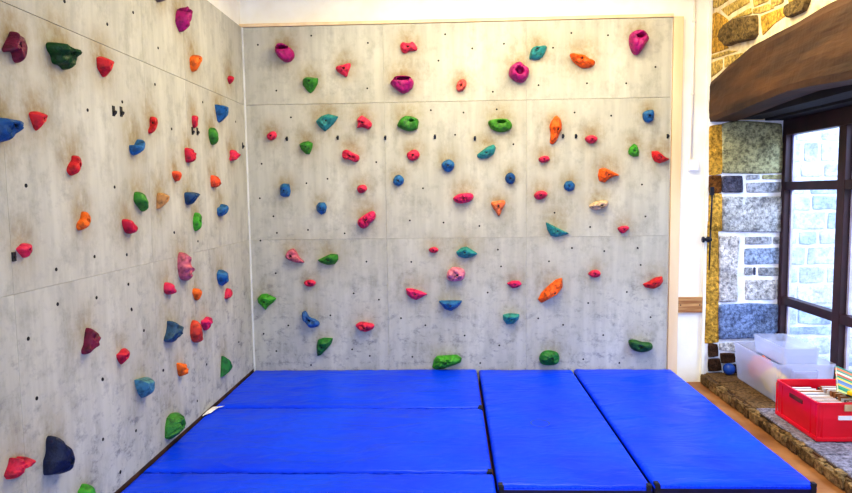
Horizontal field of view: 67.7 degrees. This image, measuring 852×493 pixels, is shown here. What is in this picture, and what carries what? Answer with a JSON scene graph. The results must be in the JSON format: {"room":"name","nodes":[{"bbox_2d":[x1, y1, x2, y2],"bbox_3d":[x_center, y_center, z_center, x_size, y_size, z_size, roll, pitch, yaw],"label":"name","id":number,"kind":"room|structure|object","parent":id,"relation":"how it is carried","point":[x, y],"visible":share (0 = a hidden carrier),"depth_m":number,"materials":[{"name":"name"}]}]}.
{"room":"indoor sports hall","nodes":[
{"label":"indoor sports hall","id":0,"kind":"room"},
{"bbox_2d":[0,0,253,492],"bbox_3d":[-1.801,-0.270,2.015,0.217,3.620,7.220,-1,5,2],"label":"wall","id":1,"kind":"structure","parent":0,"point":[100,277],"depth_m":3.37,"materials":[{"name":"grey concrete"}]},
{"bbox_2d":[0,118,23,141],"bbox_3d":[-1.654,-0.459,2.513,0.078,0.099,0.134,-1,5,2],"label":"hold","id":2,"kind":"object","parent":1,"relation":"attached to","point":[9,128],"visible":1,"depth_m":2.49,"materials":[{"name":"plastic"}]},
{"bbox_2d":[2,31,27,62],"bbox_3d":[-1.665,-0.815,2.588,0.057,0.122,0.112,-1,5,2],"label":"hold","id":3,"kind":"object","parent":1,"relation":"attached to","point":[15,43],"visible":1,"depth_m":2.58,"materials":[{"name":"plastic"}]},
{"bbox_2d":[4,456,35,478],"bbox_3d":[-1.643,0.891,2.582,0.068,0.084,0.122,-1,5,2],"label":"hold","id":4,"kind":"object","parent":1,"relation":"attached to","point":[16,467],"visible":1,"depth_m":2.55,"materials":[{"name":"plastic"}]},
{"bbox_2d":[16,243,31,257],"bbox_3d":[-1.665,0.018,2.640,0.036,0.061,0.066,-1,5,2],"label":"hold","id":5,"kind":"object","parent":1,"relation":"attached to","point":[24,249],"visible":1,"depth_m":2.63,"materials":[{"name":"plastic"}]},
{"bbox_2d":[29,111,47,130],"bbox_3d":[-1.661,-0.541,2.737,0.048,0.084,0.087,-1,5,2],"label":"hold","id":6,"kind":"object","parent":1,"relation":"attached to","point":[38,119],"visible":1,"depth_m":2.72,"materials":[{"name":"plastic"}]},
{"bbox_2d":[43,436,74,474],"bbox_3d":[-1.625,0.929,2.834,0.083,0.193,0.148,-1,5,2],"label":"hold","id":7,"kind":"object","parent":1,"relation":"attached to","point":[59,458],"visible":1,"depth_m":2.79,"materials":[{"name":"plastic"}]},
{"bbox_2d":[46,42,81,69],"bbox_3d":[-1.636,-0.866,2.898,0.091,0.102,0.169,-1,5,2],"label":"hold","id":8,"kind":"object","parent":1,"relation":"attached to","point":[63,55],"visible":1,"depth_m":2.85,"materials":[{"name":"plastic"}]},
{"bbox_2d":[67,155,81,175],"bbox_3d":[-1.651,-0.382,2.993,0.044,0.096,0.081,-1,5,2],"label":"hold","id":9,"kind":"object","parent":1,"relation":"attached to","point":[75,164],"visible":1,"depth_m":2.98,"materials":[{"name":"plastic"}]},
{"bbox_2d":[76,211,90,229],"bbox_3d":[-1.648,-0.124,3.065,0.040,0.089,0.083,-1,5,2],"label":"hold","id":10,"kind":"object","parent":1,"relation":"attached to","point":[84,221],"visible":1,"depth_m":3.05,"materials":[{"name":"plastic"}]},
{"bbox_2d":[78,484,95,492],"bbox_3d":[-1.625,1.221,3.073,0.057,0.162,0.110,-1,5,2],"label":"hold","id":11,"kind":"object","parent":1,"relation":"attached to","point":[84,488],"visible":1,"depth_m":3.04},
{"bbox_2d":[81,328,100,353],"bbox_3d":[-1.630,0.459,3.105,0.061,0.124,0.104,-1,5,2],"label":"hold","id":12,"kind":"object","parent":1,"relation":"attached to","point":[92,338],"visible":1,"depth_m":3.09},
{"bbox_2d":[96,56,113,76],"bbox_3d":[-1.637,-0.923,3.270,0.061,0.100,0.108,-1,5,2],"label":"hold","id":13,"kind":"object","parent":1,"relation":"attached to","point":[104,65],"visible":1,"depth_m":3.23,"materials":[{"name":"plastic"}]},
{"bbox_2d":[116,348,129,363],"bbox_3d":[-1.624,0.595,3.420,0.046,0.080,0.088,-1,5,2],"label":"hold","id":14,"kind":"object","parent":1,"relation":"attached to","point":[123,355],"visible":1,"depth_m":3.40,"materials":[{"name":"plastic"}]},
{"bbox_2d":[122,219,137,233],"bbox_3d":[-1.625,-0.111,3.499,0.051,0.084,0.103,-1,5,2],"label":"hold","id":15,"kind":"object","parent":1,"relation":"attached to","point":[129,227],"visible":1,"depth_m":3.47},
{"bbox_2d":[129,139,144,154],"bbox_3d":[-1.623,-0.562,3.587,0.058,0.093,0.112,-1,5,2],"label":"hold","id":16,"kind":"object","parent":1,"relation":"attached to","point":[138,147],"visible":1,"depth_m":3.56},
{"bbox_2d":[134,192,148,211],"bbox_3d":[-1.617,-0.256,3.629,0.060,0.114,0.104,-1,5,2],"label":"hold","id":17,"kind":"object","parent":1,"relation":"attached to","point":[140,199],"visible":1,"depth_m":3.60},
{"bbox_2d":[134,377,154,397],"bbox_3d":[-1.600,0.809,3.639,0.071,0.131,0.141,-1,5,2],"label":"hold","id":18,"kind":"object","parent":1,"relation":"attached to","point":[145,386],"visible":1,"depth_m":3.61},
{"bbox_2d":[148,117,157,133],"bbox_3d":[-1.626,-0.725,3.792,0.038,0.105,0.078,-1,5,2],"label":"hold","id":19,"kind":"object","parent":1,"relation":"attached to","point":[153,120],"visible":1,"depth_m":3.78,"materials":[{"name":"plastic"}]},
{"bbox_2d":[156,193,169,208],"bbox_3d":[-1.606,-0.281,3.904,0.060,0.098,0.112,-1,5,2],"label":"hold","id":20,"kind":"object","parent":1,"relation":"attached to","point":[162,199],"visible":1,"depth_m":3.86,"materials":[{"name":"plastic"}]},
{"bbox_2d":[164,282,176,294],"bbox_3d":[-1.601,0.263,3.991,0.053,0.084,0.104,-1,5,2],"label":"hold","id":21,"kind":"object","parent":1,"relation":"attached to","point":[169,288],"visible":1,"depth_m":3.95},
{"bbox_2d":[164,321,183,341],"bbox_3d":[-1.582,0.534,4.019,0.082,0.141,0.182,-1,5,2],"label":"hold","id":22,"kind":"object","parent":1,"relation":"attached to","point":[174,330],"visible":1,"depth_m":3.98,"materials":[{"name":"plastic"}]},
{"bbox_2d":[165,412,185,438],"bbox_3d":[-1.576,1.133,4.033,0.082,0.156,0.208,-1,5,2],"label":"hold","id":23,"kind":"object","parent":1,"relation":"attached to","point":[175,422],"visible":1,"depth_m":3.97,"materials":[{"name":"plastic"}]},
{"bbox_2d":[176,363,188,375],"bbox_3d":[-1.585,0.801,4.164,0.059,0.097,0.102,-1,5,2],"label":"hold","id":24,"kind":"object","parent":1,"relation":"attached to","point":[182,369],"visible":1,"depth_m":4.13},
{"bbox_2d":[114,369,253,492],"bbox_3d":[-1.641,1.345,3.590,0.019,0.138,4.300,-1,5,2],"label":"baseboard","id":25,"kind":"structure","parent":1,"relation":"attached to","point":[223,397],"depth_m":4.06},
{"bbox_2d":[175,6,192,31],"bbox_3d":[-1.594,-1.503,4.217,0.083,0.160,0.150,-1,5,2],"label":"hold","id":26,"kind":"object","parent":1,"relation":"attached to","point":[183,17],"visible":1,"depth_m":4.16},
{"bbox_2d":[177,252,194,280],"bbox_3d":[-1.578,0.133,4.211,0.084,0.198,0.142,-1,5,2],"label":"hold","id":27,"kind":"object","parent":1,"relation":"attached to","point":[185,269],"visible":1,"depth_m":4.16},
{"bbox_2d":[184,148,196,162],"bbox_3d":[-1.597,-0.620,4.321,0.053,0.101,0.102,-1,5,2],"label":"hold","id":28,"kind":"object","parent":1,"relation":"attached to","point":[190,155],"visible":1,"depth_m":4.28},
{"bbox_2d":[184,192,199,204],"bbox_3d":[-1.583,-0.328,4.320,0.074,0.086,0.125,-1,5,2],"label":"hold","id":29,"kind":"object","parent":1,"relation":"attached to","point":[190,197],"visible":1,"depth_m":4.27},
{"bbox_2d":[190,55,201,71],"bbox_3d":[-1.595,-1.277,4.425,0.061,0.120,0.118,-1,5,2],"label":"hold","id":30,"kind":"object","parent":1,"relation":"attached to","point":[195,60],"visible":1,"depth_m":4.38,"materials":[{"name":"plastic"}]},
{"bbox_2d":[190,320,202,342],"bbox_3d":[-1.574,0.591,4.394,0.068,0.169,0.125,-1,5,2],"label":"hold","id":31,"kind":"object","parent":1,"relation":"attached to","point":[196,333],"visible":1,"depth_m":4.35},
{"bbox_2d":[193,212,201,230],"bbox_3d":[-1.591,-0.173,4.440,0.046,0.130,0.090,-1,5,2],"label":"hold","id":32,"kind":"object","parent":1,"relation":"attached to","point":[197,218],"visible":1,"depth_m":4.41,"materials":[{"name":"plastic"}]},
{"bbox_2d":[201,317,212,330],"bbox_3d":[-1.572,0.560,4.578,0.059,0.094,0.121,-1,5,2],"label":"hold","id":33,"kind":"object","parent":1,"relation":"attached to","point":[206,323],"visible":0.99,"depth_m":4.56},
{"bbox_2d":[208,128,218,144],"bbox_3d":[-1.579,-0.825,4.753,0.058,0.128,0.113,-1,5,2],"label":"hold","id":34,"kind":"object","parent":1,"relation":"attached to","point":[213,134],"visible":1,"depth_m":4.71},
{"bbox_2d":[210,175,221,187],"bbox_3d":[-1.575,-0.490,4.779,0.056,0.092,0.110,-1,5,2],"label":"hold","id":35,"kind":"object","parent":1,"relation":"attached to","point":[215,182],"visible":1,"depth_m":4.74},
{"bbox_2d":[215,104,228,121],"bbox_3d":[-1.564,-1.028,4.896,0.080,0.139,0.136,-1,5,2],"label":"hold","id":36,"kind":"object","parent":1,"relation":"attached to","point":[222,111],"visible":1,"depth_m":4.86,"materials":[{"name":"plastic"}]},
{"bbox_2d":[217,270,228,285],"bbox_3d":[-1.557,0.241,4.906,0.069,0.130,0.146,-1,5,2],"label":"hold","id":37,"kind":"object","parent":1,"relation":"attached to","point":[222,276],"visible":1,"depth_m":4.86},
{"bbox_2d":[217,204,228,215],"bbox_3d":[-1.567,-0.282,4.912,0.060,0.094,0.128,-1,5,2],"label":"hold","id":38,"kind":"object","parent":1,"relation":"attached to","point":[222,209],"visible":1,"depth_m":4.88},
{"bbox_2d":[220,356,232,376],"bbox_3d":[-1.548,0.925,4.949,0.069,0.164,0.139,-1,5,2],"label":"hold","id":39,"kind":"object","parent":1,"relation":"attached to","point":[226,365],"visible":1,"depth_m":4.91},
{"bbox_2d":[239,0,708,381],"bbox_3d":[0.329,-0.601,5.671,4.190,3.620,0.280,-1,5,2],"label":"wall","id":40,"kind":"structure","parent":0,"point":[251,11],"depth_m":5.43,"materials":[{"name":"beige paint"}]},
{"bbox_2d":[239,13,673,27],"bbox_3d":[0.236,-1.923,5.410,3.692,0.027,0.028,-1,5,2],"label":"trim","id":41,"kind":"structure","parent":40,"relation":"attached to","point":[672,14],"depth_m":5.40,"materials":[{"name":"beige paint"}]},
{"bbox_2d":[667,16,683,374],"bbox_3d":[2.142,-0.366,5.464,0.081,3.138,0.032,-1,5,2],"label":"trim","id":42,"kind":"structure","parent":40,"relation":"attached to","point":[678,21],"depth_m":5.44,"materials":[{"name":"beige paint"}]},
{"bbox_2d":[678,297,701,312],"bbox_3d":[2.300,0.508,5.535,0.208,0.136,0.024,-1,5,2],"label":"wooden board","id":43,"kind":"object","parent":40,"relation":"attached to","point":[685,304],"visible":1,"depth_m":5.52,"materials":[{"name":"brown wood"}]},
{"bbox_2d":[688,0,698,170],"bbox_3d":[2.278,-1.530,5.362,0.082,1.768,0.032,-1,5,2],"label":"conduit","id":44,"kind":"object","parent":40,"relation":"attached to","point":[693,164],"visible":1,"depth_m":5.39,"materials":[{"name":"white plastic"}]},
{"bbox_2d":[700,0,712,375],"bbox_3d":[2.404,-0.609,5.438,0.027,3.620,0.024,-1,5,2],"label":"trim","id":45,"kind":"structure","parent":40,"relation":"attached to","point":[710,13],"depth_m":5.43,"materials":[{"name":"beige paint"}]},
{"bbox_2d":[479,382,845,492],"bbox_3d":[0.567,1.553,2.166,4.900,0.100,7.600,-1,5,2],"label":"floor","id":46,"kind":"structure","parent":0,"point":[824,485],"depth_m":4.22,"materials":[{"name":"wood"}]},
{"bbox_2d":[121,473,495,492],"bbox_3d":[-0.643,1.373,3.086,2.006,0.135,1.010,-1,5,2],"label":"mat","id":47,"kind":"object","parent":46,"relation":"on","point":[146,482],"visible":1,"depth_m":3.44,"materials":[{"name":"blue plastic"}]},
{"bbox_2d":[143,407,491,474],"bbox_3d":[-0.605,1.285,4.137,2.000,0.135,1.076,-1,5,2],"label":"mat","id":48,"kind":"object","parent":46,"relation":"on","point":[323,440],"visible":0.9,"depth_m":3.98,"materials":[{"name":"blue plastic"}]},
{"bbox_2d":[216,369,481,408],"bbox_3d":[-0.565,1.198,5.188,1.998,0.134,1.005,-1,5,2],"label":"mat","id":49,"kind":"object","parent":46,"relation":"on","point":[282,389],"visible":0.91,"depth_m":5.06,"materials":[{"name":"blue plastic"}]},
{"bbox_2d":[243,8,783,382],"bbox_3d":[0.882,-0.601,5.623,4.899,3.626,0.334,-1,5,2],"label":"wall","id":50,"kind":"structure","parent":46,"relation":"on","point":[590,323],"depth_m":5.51,"materials":[{"name":"grey concrete"}]},
{"bbox_2d":[241,27,255,370],"bbox_3d":[-1.562,-0.326,5.600,0.012,3.134,0.014,-1,5,2],"label":"trim","id":51,"kind":"structure","parent":50,"relation":"attached to","point":[241,27],"depth_m":5.58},
{"bbox_2d":[258,294,275,309],"bbox_3d":[-1.419,0.496,5.638,0.169,0.147,0.066,-1,5,2],"label":"hold","id":52,"kind":"object","parent":50,"relation":"attached to","point":[264,300],"visible":1,"depth_m":5.63,"materials":[{"name":"plastic"}]},
{"bbox_2d":[275,43,294,61],"bbox_3d":[-1.216,-1.663,5.429,0.161,0.156,0.108,-1,5,2],"label":"hold","id":53,"kind":"object","parent":50,"relation":"attached to","point":[285,53],"visible":1,"depth_m":5.40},
{"bbox_2d":[280,183,290,196],"bbox_3d":[-1.236,-0.492,5.547,0.094,0.118,0.068,-1,5,2],"label":"hold","id":54,"kind":"object","parent":50,"relation":"attached to","point":[285,190],"visible":1,"depth_m":5.54,"materials":[{"name":"plastic"}]},
{"bbox_2d":[285,249,303,262],"bbox_3d":[-1.161,0.084,5.591,0.164,0.129,0.071,-1,5,2],"label":"hold","id":55,"kind":"object","parent":50,"relation":"attached to","point":[292,255],"visible":1,"depth_m":5.58,"materials":[{"name":"plastic"}]},
{"bbox_2d":[299,141,312,153],"bbox_3d":[-1.046,-0.860,5.517,0.118,0.113,0.052,-1,5,2],"label":"hold","id":56,"kind":"object","parent":50,"relation":"attached to","point":[306,147],"visible":1,"depth_m":5.51,"materials":[{"name":"plastic"}]},
{"bbox_2d":[303,77,317,92],"bbox_3d":[-1.000,-1.392,5.463,0.136,0.138,0.069,-1,5,2],"label":"hold","id":57,"kind":"object","parent":50,"relation":"attached to","point":[310,83],"visible":1,"depth_m":5.46,"materials":[{"name":"plastic"}]},
{"bbox_2d":[302,311,319,327],"bbox_3d":[-1.029,0.652,5.629,0.156,0.153,0.079,-1,5,2],"label":"hold","id":58,"kind":"object","parent":50,"relation":"attached to","point":[311,322],"visible":1,"depth_m":5.62,"materials":[{"name":"plastic"}]},
{"bbox_2d":[316,202,326,214],"bbox_3d":[-0.917,-0.332,5.550,0.091,0.109,0.065,-1,5,2],"label":"hold","id":59,"kind":"object","parent":50,"relation":"attached to","point":[321,207],"visible":1,"depth_m":5.54,"materials":[{"name":"plastic"}]},
{"bbox_2d":[317,338,332,355],"bbox_3d":[-0.906,0.899,5.650,0.147,0.165,0.070,-1,5,2],"label":"hold","id":60,"kind":"object","parent":50,"relation":"attached to","point":[323,344],"visible":1,"depth_m":5.64,"materials":[{"name":"plastic"}]},
{"bbox_2d":[316,114,337,130],"bbox_3d":[-0.859,-1.071,5.484,0.195,0.149,0.069,-1,5,2],"label":"hold","id":61,"kind":"object","parent":50,"relation":"attached to","point":[324,122],"visible":1,"depth_m":5.47,"materials":[{"name":"plastic"}]},
{"bbox_2d":[318,254,337,264],"bbox_3d":[-0.866,0.116,5.584,0.183,0.099,0.068,-1,5,2],"label":"hold","id":62,"kind":"object","parent":50,"relation":"attached to","point":[330,259],"visible":1,"depth_m":5.58,"materials":[{"name":"plastic"}]},
{"bbox_2d":[336,63,350,76],"bbox_3d":[-0.713,-1.516,5.442,0.130,0.116,0.067,-1,5,2],"label":"hold","id":63,"kind":"object","parent":50,"relation":"attached to","point":[344,69],"visible":1,"depth_m":5.43,"materials":[{"name":"plastic"}]},
{"bbox_2d":[342,150,359,161],"bbox_3d":[-0.655,-0.786,5.502,0.151,0.110,0.064,-1,5,2],"label":"hold","id":64,"kind":"object","parent":50,"relation":"attached to","point":[346,154],"visible":1,"depth_m":5.50,"materials":[{"name":"plastic"}]},
{"bbox_2d":[357,116,371,128],"bbox_3d":[-0.535,-1.071,5.472,0.130,0.117,0.068,-1,5,2],"label":"hold","id":65,"kind":"object","parent":50,"relation":"attached to","point":[363,122],"visible":1,"depth_m":5.46,"materials":[{"name":"plastic"}]},
{"bbox_2d":[356,322,373,331],"bbox_3d":[-0.544,0.716,5.619,0.167,0.089,0.073,-1,5,2],"label":"hold","id":66,"kind":"object","parent":50,"relation":"attached to","point":[362,326],"visible":1,"depth_m":5.61,"materials":[{"name":"plastic"}]},
{"bbox_2d":[357,211,375,227],"bbox_3d":[-0.522,-0.232,5.535,0.162,0.152,0.081,-1,5,2],"label":"hold","id":67,"kind":"object","parent":50,"relation":"attached to","point":[365,220],"visible":1,"depth_m":5.51,"materials":[{"name":"plastic"}]},
{"bbox_2d":[390,75,413,93],"bbox_3d":[-0.207,-1.383,5.415,0.202,0.143,0.105,-1,5,2],"label":"hold","id":68,"kind":"object","parent":50,"relation":"attached to","point":[403,84],"visible":1,"depth_m":5.40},
{"bbox_2d":[397,116,418,130],"bbox_3d":[-0.157,-1.059,5.457,0.186,0.131,0.072,-1,5,2],"label":"hold","id":69,"kind":"object","parent":50,"relation":"attached to","point":[407,123],"visible":1,"depth_m":5.44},
{"bbox_2d":[400,42,416,52],"bbox_3d":[-0.148,-1.699,5.410,0.145,0.095,0.057,-1,5,2],"label":"hold","id":70,"kind":"object","parent":50,"relation":"attached to","point":[405,47],"visible":1,"depth_m":5.40,"materials":[{"name":"plastic"}]},
{"bbox_2d":[407,149,419,160],"bbox_3d":[-0.112,-0.791,5.491,0.112,0.098,0.044,-1,5,2],"label":"hold","id":71,"kind":"object","parent":50,"relation":"attached to","point":[412,155],"visible":1,"depth_m":5.48,"materials":[{"name":"plastic"}]},
{"bbox_2d":[406,288,426,299],"bbox_3d":[-0.084,0.423,5.583,0.189,0.105,0.060,-1,5,2],"label":"hold","id":72,"kind":"object","parent":50,"relation":"attached to","point":[415,294],"visible":1,"depth_m":5.58,"materials":[{"name":"plastic"}]},
{"bbox_2d":[432,355,461,368],"bbox_3d":[0.184,1.030,5.610,0.263,0.131,0.086,-1,5,2],"label":"hold","id":73,"kind":"object","parent":50,"relation":"attached to","point":[442,361],"visible":1,"depth_m":5.60,"materials":[{"name":"plastic"}]},
{"bbox_2d":[441,159,454,171],"bbox_3d":[0.190,-0.698,5.479,0.114,0.110,0.062,-1,5,2],"label":"hold","id":74,"kind":"object","parent":50,"relation":"attached to","point":[447,165],"visible":1,"depth_m":5.46,"materials":[{"name":"plastic"}]},
{"bbox_2d":[439,300,461,310],"bbox_3d":[0.215,0.524,5.573,0.208,0.095,0.074,-1,5,2],"label":"hold","id":75,"kind":"object","parent":50,"relation":"attached to","point":[450,305],"visible":1,"depth_m":5.56,"materials":[{"name":"plastic"}]},
{"bbox_2d":[447,267,464,280],"bbox_3d":[0.262,0.245,5.548,0.162,0.128,0.074,-1,5,2],"label":"hold","id":76,"kind":"object","parent":50,"relation":"attached to","point":[454,273],"visible":1,"depth_m":5.53,"materials":[{"name":"plastic"}]},
{"bbox_2d":[453,193,473,203],"bbox_3d":[0.323,-0.417,5.495,0.178,0.092,0.066,-1,5,2],"label":"hold","id":77,"kind":"object","parent":50,"relation":"attached to","point":[462,198],"visible":1,"depth_m":5.48,"materials":[{"name":"plastic"}]},
{"bbox_2d":[456,246,476,257],"bbox_3d":[0.357,0.054,5.532,0.189,0.104,0.068,-1,5,2],"label":"hold","id":78,"kind":"object","parent":50,"relation":"attached to","point":[464,252],"visible":1,"depth_m":5.53,"materials":[{"name":"plastic"}]},
{"bbox_2d":[477,144,495,158],"bbox_3d":[0.520,-0.817,5.457,0.163,0.123,0.060,-1,5,2],"label":"hold","id":79,"kind":"object","parent":50,"relation":"attached to","point":[488,151],"visible":1,"depth_m":5.45,"materials":[{"name":"plastic"}]},
{"bbox_2d":[491,200,504,215],"bbox_3d":[0.628,-0.331,5.497,0.122,0.138,0.051,-1,5,2],"label":"hold","id":80,"kind":"object","parent":50,"relation":"attached to","point":[497,206],"visible":1,"depth_m":5.48,"materials":[{"name":"plastic"}]},
{"bbox_2d":[488,118,511,131],"bbox_3d":[0.635,-1.037,5.426,0.206,0.116,0.076,-1,5,2],"label":"hold","id":81,"kind":"object","parent":50,"relation":"attached to","point":[498,125],"visible":1,"depth_m":5.41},
{"bbox_2d":[503,313,518,323],"bbox_3d":[0.749,0.639,5.564,0.146,0.099,0.070,-1,5,2],"label":"hold","id":82,"kind":"object","parent":50,"relation":"attached to","point":[509,318],"visible":1,"depth_m":5.56,"materials":[{"name":"plastic"}]},
{"bbox_2d":[509,62,528,82],"bbox_3d":[0.788,-1.479,5.366,0.171,0.174,0.109,-1,5,2],"label":"hold","id":83,"kind":"object","parent":50,"relation":"attached to","point":[518,72],"visible":1,"depth_m":5.34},
{"bbox_2d":[529,45,546,59],"bbox_3d":[0.950,-1.641,5.369,0.147,0.116,0.064,-1,5,2],"label":"hold","id":84,"kind":"object","parent":50,"relation":"attached to","point":[537,52],"visible":1,"depth_m":5.36,"materials":[{"name":"plastic"}]},
{"bbox_2d":[539,350,558,364],"bbox_3d":[1.087,0.985,5.577,0.177,0.133,0.075,-1,5,2],"label":"hold","id":85,"kind":"object","parent":50,"relation":"attached to","point":[548,357],"visible":1,"depth_m":5.56,"materials":[{"name":"plastic"}]},
{"bbox_2d":[538,278,562,302],"bbox_3d":[1.086,0.387,5.529,0.213,0.219,0.072,-1,5,2],"label":"hold","id":86,"kind":"object","parent":50,"relation":"attached to","point":[553,289],"visible":1,"depth_m":5.51,"materials":[{"name":"plastic"}]},
{"bbox_2d":[549,116,561,143],"bbox_3d":[1.109,-0.995,5.404,0.103,0.240,0.089,-1,5,2],"label":"hold","id":87,"kind":"object","parent":50,"relation":"attached to","point":[555,126],"visible":1,"depth_m":5.40,"materials":[{"name":"plastic"}]},
{"bbox_2d":[546,222,568,236],"bbox_3d":[1.141,-0.144,5.491,0.201,0.130,0.056,-1,5,2],"label":"hold","id":88,"kind":"object","parent":50,"relation":"attached to","point":[553,231],"visible":1,"depth_m":5.48,"materials":[{"name":"plastic"}]},
{"bbox_2d":[570,53,594,67],"bbox_3d":[1.325,-1.572,5.352,0.211,0.124,0.081,-1,5,2],"label":"hold","id":89,"kind":"object","parent":50,"relation":"attached to","point":[581,60],"visible":1,"depth_m":5.34,"materials":[{"name":"plastic"}]},
{"bbox_2d":[589,200,607,209],"bbox_3d":[1.489,-0.354,5.455,0.161,0.083,0.064,-1,5,2],"label":"hold","id":90,"kind":"object","parent":50,"relation":"attached to","point":[598,205],"visible":1,"depth_m":5.44,"materials":[{"name":"plastic"}]},
{"bbox_2d":[598,168,617,182],"bbox_3d":[1.569,-0.610,5.431,0.182,0.124,0.063,-1,5,2],"label":"hold","id":91,"kind":"object","parent":50,"relation":"attached to","point":[604,174],"visible":1,"depth_m":5.42,"materials":[{"name":"plastic"}]},
{"bbox_2d":[628,144,638,156],"bbox_3d":[1.776,-0.821,5.411,0.093,0.110,0.054,-1,5,2],"label":"hold","id":92,"kind":"object","parent":50,"relation":"attached to","point":[633,150],"visible":1,"depth_m":5.40,"materials":[{"name":"plastic"}]},
{"bbox_2d":[629,30,648,54],"bbox_3d":[1.787,-1.710,5.302,0.157,0.197,0.121,-1,5,2],"label":"hold","id":93,"kind":"object","parent":50,"relation":"attached to","point":[638,39],"visible":1,"depth_m":5.27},
{"bbox_2d":[628,339,652,351],"bbox_3d":[1.880,0.872,5.542,0.208,0.112,0.065,-1,5,2],"label":"hold","id":94,"kind":"object","parent":50,"relation":"attached to","point":[636,345],"visible":1,"depth_m":5.52,"materials":[{"name":"plastic"}]},
{"bbox_2d":[642,110,653,122],"bbox_3d":[1.889,-1.107,5.378,0.095,0.108,0.062,-1,5,2],"label":"hold","id":95,"kind":"object","parent":50,"relation":"attached to","point":[648,116],"visible":1,"depth_m":5.37,"materials":[{"name":"plastic"}]},
{"bbox_2d":[643,276,662,288],"bbox_3d":[1.971,0.316,5.492,0.169,0.108,0.065,-1,5,2],"label":"hold","id":96,"kind":"object","parent":50,"relation":"attached to","point":[655,282],"visible":1,"depth_m":5.48,"materials":[{"name":"plastic"}]},
{"bbox_2d":[651,151,668,162],"bbox_3d":[2.004,-0.762,5.401,0.153,0.106,0.066,-1,5,2],"label":"hold","id":97,"kind":"object","parent":50,"relation":"attached to","point":[657,156],"visible":1,"depth_m":5.39,"materials":[{"name":"plastic"}]},
{"bbox_2d":[701,187,713,269],"bbox_3d":[2.413,-0.153,5.437,0.086,0.710,0.060,-1,5,2],"label":"metal rod","id":98,"kind":"object","parent":50,"relation":"attached to","point":[703,239],"visible":1,"depth_m":5.42,"materials":[{"name":"black metal"}]},
{"bbox_2d":[479,370,651,492],"bbox_3d":[0.836,1.236,4.506,0.816,0.135,2.261,-1,5,2],"label":"mat","id":99,"kind":"object","parent":46,"relation":"on","point":[545,433],"visible":1,"depth_m":4.01,"materials":[{"name":"blue plastic"}]},
{"bbox_2d":[574,369,816,492],"bbox_3d":[1.687,1.227,4.485,0.849,0.134,2.236,-1,5,2],"label":"mat","id":100,"kind":"object","parent":46,"relation":"on","point":[678,439],"visible":1,"depth_m":3.98,"materials":[{"name":"blue plastic"}]},
{"bbox_2d":[711,0,835,80],"bbox_3d":[2.580,-0.314,1.869,0.737,3.624,7.274,-1,5,2],"label":"wall","id":101,"kind":"structure","parent":0,"point":[737,25],"depth_m":4.66,"materials":[{"name":"stone"}]},
{"bbox_2d":[700,373,851,492],"bbox_3d":[2.668,1.261,4.172,0.664,0.094,2.797,-1,5,2],"label":"stone ledge","id":102,"kind":"object","parent":101,"relation":"attached to","point":[833,460],"depth_m":4.33,"materials":[{"name":"stone"}]},
{"bbox_2d":[723,363,735,374],"bbox_3d":[2.617,1.057,5.482,0.100,0.100,0.100,-1,5,2],"label":"ball","id":103,"kind":"object","parent":102,"relation":"on","point":[728,368],"visible":1,"depth_m":5.45,"materials":[{"name":"plastic"}]},
{"bbox_2d":[775,379,851,441],"bbox_3d":[2.731,1.082,4.235,0.530,0.251,0.524,-1,5,2],"label":"crate","id":104,"kind":"object","parent":102,"relation":"on","point":[820,421],"visible":0.94,"depth_m":4.08,"materials":[{"name":"plastic"}]},
{"label":"book","id":105,"kind":"object","parent":104,"relation":"in","visible":0},
{"bbox_2d":[835,366,851,397],"bbox_3d":[2.817,0.915,4.221,0.248,0.227,0.130,-1,5,-2],"label":"book","id":106,"kind":"object","parent":105,"relation":"on","point":[843,376],"visible":0.93,"depth_m":4.21,"materials":[{"name":"paper"}]},
{"bbox_3d":[2.808,0.988,5.026,0.433,0.306,0.748,-1,5,2],"label":"clear storage bin","id":107,"kind":"object","parent":102,"relation":"on","visible":0},
{"bbox_2d":[747,355,772,382],"bbox_3d":[2.711,0.995,5.146,0.169,0.220,0.254,1,5,17],"label":"cloth bundle","id":108,"kind":"object","parent":107,"relation":"in","point":[758,365],"visible":0.73,"depth_m":5.10,"materials":[{"name":"fabric"}]},
{"bbox_2d":[760,367,788,395],"bbox_3d":[2.701,1.034,4.889,0.166,0.200,0.321,-1,5,2],"label":"cloth bundle","id":109,"kind":"object","parent":107,"relation":"in","point":[769,378],"visible":0.67,"depth_m":4.86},
{"bbox_2d":[709,0,851,121],"bbox_3d":[2.450,-1.173,3.975,0.225,0.534,2.800,-1,5,2],"label":"timber beam","id":110,"kind":"structure","parent":101,"relation":"attached to","point":[813,54],"depth_m":4.13,"materials":[{"name":"brown wood"}]},
{"bbox_2d":[741,85,851,119],"bbox_3d":[2.680,-1.074,3.999,0.210,0.231,2.740,-1,5,2],"label":"timber beam","id":111,"kind":"structure","parent":101,"relation":"attached to","point":[821,97],"depth_m":4.38,"materials":[{"name":"wood"}]},
{"bbox_2d":[765,98,851,120],"bbox_3d":[2.910,-1.069,3.991,0.230,0.244,2.740,-1,5,2],"label":"timber beam","id":112,"kind":"structure","parent":101,"relation":"attached to","point":[847,102],"depth_m":4.72,"materials":[{"name":"wood"}]},
{"bbox_2d":[776,106,851,378],"bbox_3d":[3.021,0.128,4.087,0.080,2.167,2.750,-1,5,2],"label":"window","id":113,"kind":"structure","parent":101,"relation":"in","point":[840,315],"depth_m":4.75,"materials":[{"name":"paint"}]},
{"label":"outside","id":114,"kind":"structure","parent":0,"visible":0},
{"bbox_2d":[795,370,851,378],"bbox_3d":[6.739,1.346,3.919,7.300,0.100,15.000,-1,5,2],"label":"ground","id":115,"kind":"structure","parent":114,"point":[812,374],"depth_m":5.87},
{"bbox_2d":[788,128,851,369],"bbox_3d":[5.062,-0.367,5.970,3.780,3.020,0.360,-1,5,2],"label":"wall","id":116,"kind":"structure","parent":115,"relation":"on","point":[814,220],"depth_m":5.89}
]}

